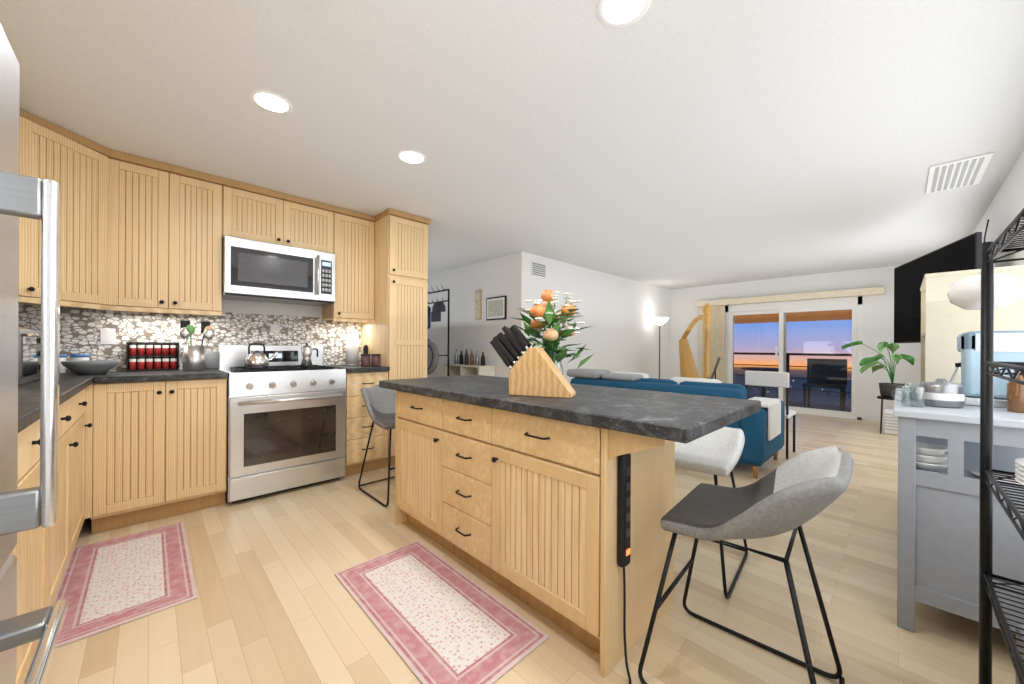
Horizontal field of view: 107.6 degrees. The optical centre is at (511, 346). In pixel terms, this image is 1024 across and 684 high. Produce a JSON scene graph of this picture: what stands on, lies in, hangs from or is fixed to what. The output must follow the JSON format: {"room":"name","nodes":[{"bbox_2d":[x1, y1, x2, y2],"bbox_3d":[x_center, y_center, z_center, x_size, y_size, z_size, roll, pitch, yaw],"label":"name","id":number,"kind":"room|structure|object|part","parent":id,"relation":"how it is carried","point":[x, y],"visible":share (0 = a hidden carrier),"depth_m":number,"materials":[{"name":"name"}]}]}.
{"room":"kitchen","nodes":[
{"label":"kitchen","id":0,"kind":"room"},
{"bbox_2d":[222,299,321,317],"bbox_3d":[-2.371,-0.082,3.298,2.890,2.440,0.100,0,0,-44],"label":"wall","id":1,"kind":"structure","parent":0,"point":[230,306],"depth_m":3.40,"materials":[{"name":"white paint"}]},
{"bbox_2d":[100,328,115,344],"bbox_3d":[-2.903,-0.075,2.694,0.075,0.115,0.008,0,0,-44],"label":"outlet","id":2,"kind":"object","parent":1,"relation":"attached to","point":[107,336],"visible":1,"depth_m":2.69,"materials":[{"name":"white plastic"}]},
{"bbox_2d":[18,304,360,371],"bbox_3d":[-1.509,0.002,2.102,2.468,0.580,2.820,0,0,-44],"label":"backsplash","id":3,"kind":"structure","parent":1,"relation":"attached to","point":[79,327],"depth_m":2.97,"materials":[{"name":"stone"}]},
{"bbox_2d":[271,324,279,332],"bbox_3d":[-2.156,-0.171,3.414,0.070,0.080,0.008,0,0,-44],"label":"outlet","id":4,"kind":"object","parent":1,"relation":"attached to","point":[275,328],"visible":1,"depth_m":3.41,"materials":[{"name":"white plastic"}]},
{"bbox_2d":[427,251,526,377],"bbox_3d":[-0.934,-0.075,6.222,0.100,2.440,3.150,0,0,-44],"label":"wall","id":5,"kind":"structure","parent":0,"point":[506,275],"depth_m":5.76,"materials":[{"name":"white paint"}]},
{"bbox_2d":[475,290,481,319],"bbox_3d":[-0.511,-0.638,5.697,0.024,0.450,0.130,0,0,-44],"label":"picture","id":6,"kind":"object","parent":5,"relation":"attached to","point":[478,293],"visible":1,"depth_m":5.67,"materials":[{"name":"brown wood"}]},
{"bbox_2d":[486,296,506,320],"bbox_3d":[-0.230,-0.556,5.405,0.024,0.330,0.420,0,0,-44],"label":"framed picture","id":7,"kind":"object","parent":5,"relation":"attached to","point":[496,307],"visible":1,"depth_m":5.38,"materials":[{"name":"black plastic"}]},
{"bbox_2d":[0,0,1023,289],"bbox_3d":[0.518,-1.337,4.768,9.480,0.100,7.650,0,0,-44],"label":"ceiling","id":8,"kind":"structure","parent":0,"point":[690,143],"depth_m":2.06,"materials":[{"name":"white paint"}]},
{"bbox_2d":[249,90,292,114],"bbox_3d":[-1.274,-1.294,1.988,0.200,0.003,0.200,0,0,-44],"label":"recessed light","id":9,"kind":"object","parent":8,"relation":"in","point":[267,101],"visible":1,"depth_m":1.98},
{"bbox_2d":[396,150,426,164],"bbox_3d":[-0.684,-1.291,2.558,0.200,0.003,0.200,0,0,-44],"label":"recessed light","id":10,"kind":"object","parent":8,"relation":"in","point":[415,158],"visible":1,"depth_m":2.55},
{"bbox_2d":[596,0,650,28],"bbox_3d":[0.420,-1.285,1.414,0.200,0.003,0.200,0,0,-44],"label":"recessed light","id":11,"kind":"object","parent":8,"relation":"in","point":[616,14],"visible":1,"depth_m":1.44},
{"bbox_2d":[926,152,993,193],"bbox_3d":[3.276,-1.264,2.768,0.650,0.015,0.280,0,0,-44],"label":"ceiling vent","id":12,"kind":"object","parent":8,"relation":"in","point":[969,171],"visible":1,"depth_m":2.72,"materials":[{"name":"white metal"}]},
{"bbox_2d":[25,413,1015,683],"bbox_3d":[0.505,1.203,4.768,9.480,0.100,7.650,0,0,-44],"label":"floor","id":13,"kind":"structure","parent":0,"point":[270,606],"depth_m":1.62,"materials":[{"name":"brown wood"}]},
{"bbox_2d":[0,23,67,683],"bbox_3d":[-0.789,0.316,0.148,0.733,1.660,0.908,0,0,-44],"label":"refrigerator","id":14,"kind":"object","parent":13,"relation":"on","point":[24,196],"visible":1,"depth_m":0.56,"materials":[{"name":"silver metal"}]},
{"bbox_2d":[35,522,196,651],"bbox_3d":[-1.949,1.135,1.905,0.470,0.008,1.010,0,0,-44],"label":"kitchen rug","id":15,"kind":"object","parent":13,"relation":"on","point":[114,582],"visible":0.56,"depth_m":1.82,"materials":[{"name":"pink fabric"}]},
{"bbox_2d":[10,105,430,683],"bbox_3d":[-0.960,-0.074,1.845,2.898,2.438,3.948,0,0,-44],"label":"kitchen cabinets","id":16,"kind":"object","parent":13,"relation":"on","point":[138,234],"visible":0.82,"depth_m":2.54,"materials":[{"name":"brown wood"}]},
{"bbox_2d":[18,327,40,385],"bbox_3d":[-2.513,0.041,1.730,0.428,0.270,0.500,0,0,-44],"label":"toaster oven","id":17,"kind":"object","parent":16,"relation":"on","point":[29,340],"visible":0.44,"depth_m":1.79,"materials":[{"name":"metal"}]},
{"bbox_2d":[59,354,89,373],"bbox_3d":[-2.956,0.111,2.498,0.088,0.125,0.188,0,0,35],"label":"jar","id":18,"kind":"object","parent":16,"relation":"on","point":[62,357],"visible":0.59,"depth_m":2.50,"materials":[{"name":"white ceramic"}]},
{"bbox_2d":[60,360,120,374],"bbox_3d":[-2.710,0.132,2.417,0.260,0.085,0.260,0,0,-44],"label":"bowl","id":19,"kind":"object","parent":16,"relation":"on","point":[87,367],"visible":1,"depth_m":2.36,"materials":[{"name":"grey ceramic"}]},
{"bbox_2d":[126,342,178,371],"bbox_3d":[-2.671,0.070,2.794,0.280,0.210,0.130,0,0,-44],"label":"spice rack","id":20,"kind":"object","parent":16,"relation":"on","point":[140,356],"visible":1,"depth_m":2.77,"materials":[{"name":"red glass"}]},
{"bbox_2d":[179,320,214,370],"bbox_3d":[-2.386,-0.011,2.840,0.205,0.376,0.130,0,0,-44],"label":"utensil crock","id":21,"kind":"object","parent":16,"relation":"on","point":[193,356],"visible":1,"depth_m":2.79,"materials":[{"name":"silver metal"}]},
{"bbox_2d":[205,351,219,368],"bbox_3d":[-2.433,0.106,3.045,0.096,0.140,0.096,0,0,-44],"label":"canister","id":22,"kind":"object","parent":16,"relation":"on","point":[212,358],"visible":0.96,"depth_m":3.01,"materials":[{"name":"silver metal"}]},
{"bbox_2d":[222,235,335,305],"bbox_3d":[-2.018,-0.626,3.259,0.812,0.450,0.438,0,0,-44],"label":"microwave","id":23,"kind":"object","parent":16,"relation":"attached to","point":[252,270],"visible":0.99,"depth_m":3.10,"materials":[{"name":"metal"}]},
{"bbox_2d":[344,334,359,364],"bbox_3d":[-1.603,0.026,3.762,0.150,0.310,0.150,0,0,-44],"label":"paper towel","id":24,"kind":"object","parent":16,"relation":"on","point":[352,342],"visible":0.98,"depth_m":3.71,"materials":[{"name":"white paper"}]},
{"bbox_2d":[363,345,368,353],"bbox_3d":[-1.473,0.079,3.777,0.056,0.205,0.056,0,0,-44],"label":"pepper grinder","id":25,"kind":"object","parent":16,"relation":"on","point":[365,348],"visible":0.59,"depth_m":3.76,"materials":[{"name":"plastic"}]},
{"bbox_2d":[361,354,380,366],"bbox_3d":[-1.331,0.124,3.533,0.181,0.115,0.085,0,0,-38],"label":"canisters","id":26,"kind":"object","parent":16,"relation":"on","point":[365,358],"visible":0.98,"depth_m":3.52,"materials":[{"name":"ceramic"}]},
{"bbox_2d":[218,345,345,502],"bbox_3d":[-1.920,0.562,3.151,0.808,1.155,0.712,0,0,-44],"label":"range","id":27,"kind":"object","parent":13,"relation":"on","point":[286,420],"visible":0.94,"depth_m":2.92,"materials":[{"name":"silver metal"}]},
{"bbox_2d":[244,343,276,367],"bbox_3d":[-2.003,0.068,2.973,0.200,0.196,0.164,0,0,-10],"label":"kettle","id":28,"kind":"object","parent":27,"relation":"on","point":[256,359],"visible":1,"depth_m":2.93,"materials":[{"name":"silver metal"}]},
{"bbox_2d":[300,343,317,366],"bbox_3d":[-1.764,0.066,3.256,0.092,0.202,0.132,0,0,24],"label":"moka pot","id":29,"kind":"object","parent":27,"relation":"on","point":[306,350],"visible":1,"depth_m":3.21,"materials":[{"name":"silver metal"}]},
{"bbox_2d":[358,384,395,506],"bbox_3d":[-0.898,0.727,3.013,0.494,0.836,0.546,0,0,-44],"label":"bar stool","id":30,"kind":"object","parent":13,"relation":"on","point":[380,403],"visible":0.41,"depth_m":2.99,"materials":[{"name":"black metal"}]},
{"bbox_3d":[-0.923,0.450,3.041,0.515,0.310,0.495,0,0,-44],"label":"seat","id":31,"kind":"part","parent":30,"relation":"part of","materials":[{"name":"grey leather"}]},
{"bbox_2d":[427,285,449,375],"bbox_3d":[-1.175,0.118,5.680,0.318,2.052,0.744,0,0,-44],"label":"coat rack","id":32,"kind":"object","parent":13,"relation":"on","point":[438,307],"visible":0.6,"depth_m":5.48,"materials":[{"name":"black metal"}]},
{"bbox_2d":[334,541,548,683],"bbox_3d":[-0.373,1.143,1.683,0.470,0.008,1.010,0,0,-44],"label":"kitchen rug","id":33,"kind":"object","parent":13,"relation":"on","point":[445,627],"visible":1,"depth_m":1.57,"materials":[{"name":"pink fabric"}]},
{"bbox_2d":[444,349,494,376],"bbox_3d":[-0.649,0.590,5.618,0.295,1.114,0.860,0,0,-44],"label":"shelf","id":34,"kind":"object","parent":13,"relation":"on","point":[468,368],"visible":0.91,"depth_m":5.58,"materials":[{"name":"white wood"}]},
{"bbox_2d":[379,375,760,683],"bbox_3d":[0.089,0.690,2.063,0.841,0.922,2.000,0,0,-44],"label":"kitchen island","id":35,"kind":"object","parent":13,"relation":"on","point":[560,503],"visible":1,"depth_m":1.54,"materials":[{"name":"brown wood"}]},
{"bbox_2d":[490,325,575,397],"bbox_3d":[0.095,0.060,1.783,0.404,0.336,0.110,0,0,20],"label":"knife block","id":36,"kind":"object","parent":35,"relation":"on","point":[532,372],"visible":1,"depth_m":1.74,"materials":[{"name":"brown wood"}]},
{"bbox_2d":[510,289,592,373],"bbox_3d":[0.231,-0.045,2.058,0.439,0.546,0.465,0,0,-44],"label":"flower vase","id":37,"kind":"object","parent":35,"relation":"on","point":[552,335],"visible":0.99,"depth_m":2.01,"materials":[{"name":"orange plant"}]},
{"bbox_2d":[651,317,668,378],"bbox_3d":[2.937,0.293,7.466,0.340,1.745,0.340,0,0,-44],"label":"floor lamp","id":38,"kind":"object","parent":13,"relation":"on","point":[659,321],"visible":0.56,"depth_m":7.40,"materials":[{"name":"white metal"}]},
{"bbox_2d":[567,368,784,477],"bbox_3d":[1.722,0.724,4.360,0.940,0.870,2.285,0,0,-44],"label":"sofa","id":39,"kind":"object","parent":13,"relation":"on","point":[764,430],"visible":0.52,"depth_m":3.60,"materials":[{"name":"blue fabric"}]},
{"bbox_2d":[567,368,642,380],"bbox_3d":[1.125,0.335,4.584,0.330,0.099,0.930,0,0,-44],"label":"throw","id":40,"kind":"object","parent":39,"relation":"on","point":[581,374],"depth_m":4.50,"materials":[{"name":"white fabric"}]},
{"bbox_2d":[679,303,711,378],"bbox_3d":[3.166,0.226,6.462,0.403,1.882,0.852,0,0,-9],"label":"harp","id":41,"kind":"object","parent":13,"relation":"on","point":[688,369],"visible":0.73,"depth_m":6.50,"materials":[{"name":"brown wood"}]},
{"bbox_2d":[675,427,747,598],"bbox_3d":[0.968,0.801,2.052,0.486,0.708,0.539,0,0,41],"label":"bar stool","id":42,"kind":"object","parent":13,"relation":"on","point":[717,452],"visible":0.5,"depth_m":1.95,"materials":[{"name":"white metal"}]},
{"bbox_3d":[0.986,0.525,2.078,0.508,0.180,0.505,0,0,-44],"label":"seat","id":43,"kind":"part","parent":42,"relation":"part of","materials":[{"name":"fabric"}]},
{"bbox_2d":[707,357,720,378],"bbox_3d":[3.061,0.655,5.523,0.371,1.005,0.500,0,0,26],"label":"music stand","id":44,"kind":"object","parent":13,"relation":"on","point":[719,358],"visible":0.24,"depth_m":5.53,"materials":[{"name":"black metal"}]},
{"bbox_2d":[638,446,852,683],"bbox_3d":[0.792,0.736,1.278,0.546,0.836,0.494,0,0,42],"label":"bar stool","id":45,"kind":"object","parent":13,"relation":"on","point":[792,494],"visible":1,"depth_m":1.23,"materials":[{"name":"grey fabric"}]},
{"bbox_3d":[0.821,0.459,1.260,0.516,0.310,0.513,0,0,-44],"label":"seat","id":46,"kind":"part","parent":45,"relation":"part of","materials":[{"name":"grey fabric"}]},
{"bbox_2d":[745,371,795,458],"bbox_3d":[2.870,0.715,4.165,0.400,0.900,0.400,0,0,-44],"label":"chair","id":47,"kind":"object","parent":13,"relation":"on","point":[754,378],"visible":0.66,"depth_m":4.00,"materials":[{"name":"plastic"}]},
{"bbox_2d":[841,341,914,433],"bbox_3d":[5.046,0.543,5.164,0.703,1.268,0.866,0,0,12],"label":"potted plant","id":48,"kind":"object","parent":13,"relation":"on","point":[887,390],"visible":0.91,"depth_m":5.08,"materials":[{"name":"green plant"}]},
{"bbox_2d":[883,408,897,434],"bbox_3d":[5.160,1.007,5.085,0.185,0.340,0.180,0,0,-44],"label":"air purifier","id":49,"kind":"object","parent":13,"relation":"on","point":[890,423],"visible":0.62,"depth_m":5.04,"materials":[{"name":"white plastic"}]},
{"bbox_2d":[893,388,1023,633],"bbox_3d":[2.211,0.712,1.773,1.220,0.900,0.566,0,0,-44],"label":"sideboard","id":50,"kind":"object","parent":13,"relation":"on","point":[939,447],"visible":0.88,"depth_m":1.48,"materials":[{"name":"paint"}]},
{"bbox_2d":[897,383,924,406],"bbox_3d":[1.825,0.216,1.723,0.290,0.085,0.101,0,0,-41],"label":"mugs","id":51,"kind":"object","parent":50,"relation":"on","point":[905,387],"visible":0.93,"depth_m":1.65,"materials":[{"name":"clear glass"}]},
{"bbox_2d":[919,378,964,407],"bbox_3d":[1.884,0.199,1.647,0.133,0.120,0.133,0,0,-44],"label":"pot","id":52,"kind":"object","parent":50,"relation":"on","point":[940,392],"visible":0.94,"depth_m":1.60,"materials":[{"name":"metal"}]},
{"bbox_2d":[949,330,1023,407],"bbox_3d":[2.247,0.096,1.701,0.364,0.330,0.324,0,0,-44],"label":"espresso machine","id":53,"kind":"object","parent":50,"relation":"on","point":[1008,345],"visible":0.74,"depth_m":1.65,"materials":[{"name":"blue metal"}]},
{"bbox_2d":[1006,370,1023,412],"bbox_3d":[2.069,0.162,1.470,0.140,0.195,0.160,0,0,-44],"label":"syrup bottles","id":54,"kind":"object","parent":50,"relation":"on","point":[1015,391],"visible":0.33,"depth_m":1.49},
{"bbox_2d":[920,265,1023,383],"bbox_3d":[3.037,0.353,2.482,0.790,1.625,0.441,0,0,-44],"label":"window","id":55,"kind":"structure","parent":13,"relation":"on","point":[942,321],"depth_m":2.30,"materials":[{"name":"laminate"}]},
{"bbox_2d":[947,208,1023,683],"bbox_3d":[1.282,0.347,0.784,1.170,1.620,0.440,0,0,-44],"label":"wire shelf","id":56,"kind":"object","parent":13,"relation":"on","point":[988,291],"visible":1,"depth_m":1.11,"materials":[{"name":"black metal"}]},
{"bbox_2d":[526,253,669,382],"bbox_3d":[1.852,-0.060,6.792,4.700,2.440,0.100,0,0,-44],"label":"wall","id":57,"kind":"structure","parent":0,"point":[623,336],"depth_m":6.57,"materials":[{"name":"white paint"}]},
{"bbox_2d":[531,260,545,278],"bbox_3d":[0.376,-1.088,5.281,0.310,0.220,0.015,0,0,-44],"label":"air vent","id":58,"kind":"object","parent":57,"relation":"in","point":[538,269],"visible":1,"depth_m":5.27,"materials":[{"name":"metal"}]},
{"bbox_2d":[670,265,920,419],"bbox_3d":[4.965,-0.044,6.879,0.100,2.440,4.100,0,0,-44],"label":"wall","id":59,"kind":"structure","parent":0,"point":[877,310],"depth_m":6.11,"materials":[{"name":"white paint"}]},
{"bbox_2d":[699,305,724,382],"bbox_3d":[4.054,0.141,7.627,0.034,1.940,0.486,0,0,-44],"label":"vertical blind","id":60,"kind":"object","parent":59,"relation":"attached to","point":[717,323],"visible":0.45,"depth_m":7.56,"materials":[{"name":"beige fabric"}]},
{"bbox_2d":[696,287,884,306],"bbox_3d":[4.840,-0.885,6.838,0.138,0.110,2.780,0,0,-44],"label":"valance","id":61,"kind":"object","parent":59,"relation":"attached to","point":[874,290],"visible":1,"depth_m":6.55,"materials":[{"name":"brown wood"}]},
{"bbox_2d":[725,296,861,419],"bbox_3d":[4.998,0.176,6.822,0.110,2.000,2.010,0,0,-44],"label":"door frame","id":62,"kind":"structure","parent":59,"relation":"attached to","point":[847,303],"depth_m":6.64,"materials":[{"name":"white wood"}]},
{"bbox_2d":[867,415,882,421],"bbox_3d":[1.635,1.114,5.859,6.100,0.090,7.250,0,0,-44],"label":"baseboard","id":63,"kind":"structure","parent":59,"relation":"attached to","point":[869,417],"depth_m":5.97,"materials":[{"name":"white wood"}]},
{"bbox_2d":[972,151,1023,267],"bbox_3d":[3.129,-0.054,2.187,9.260,2.440,0.100,0,0,-44],"label":"wall","id":64,"kind":"structure","parent":0,"point":[1008,202],"depth_m":2.79,"materials":[{"name":"white paint"}]},
{"bbox_2d":[894,232,981,342],"bbox_3d":[3.895,-0.440,3.279,0.382,0.800,1.407,0,0,28],"label":"tv","id":65,"kind":"object","parent":64,"relation":"attached to","point":[964,253],"visible":0.45,"depth_m":3.51,"materials":[{"name":"black plastic"}]},
{"label":"outside","id":66,"kind":"structure","parent":0,"visible":0},
{"bbox_2d":[733,320,851,406],"bbox_3d":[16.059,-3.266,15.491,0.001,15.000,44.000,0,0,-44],"label":"view","id":67,"kind":"structure","parent":66,"point":[828,336],"depth_m":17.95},
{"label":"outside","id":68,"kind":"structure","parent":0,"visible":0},
{"bbox_2d":[733,309,851,411],"bbox_3d":[5.654,0.280,7.546,1.780,2.000,4.200,0,0,-44],"label":"balcony","id":69,"kind":"object","parent":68,"point":[821,373],"visible":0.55,"depth_m":7.36,"materials":[{"name":"brown wood"}]}
]}

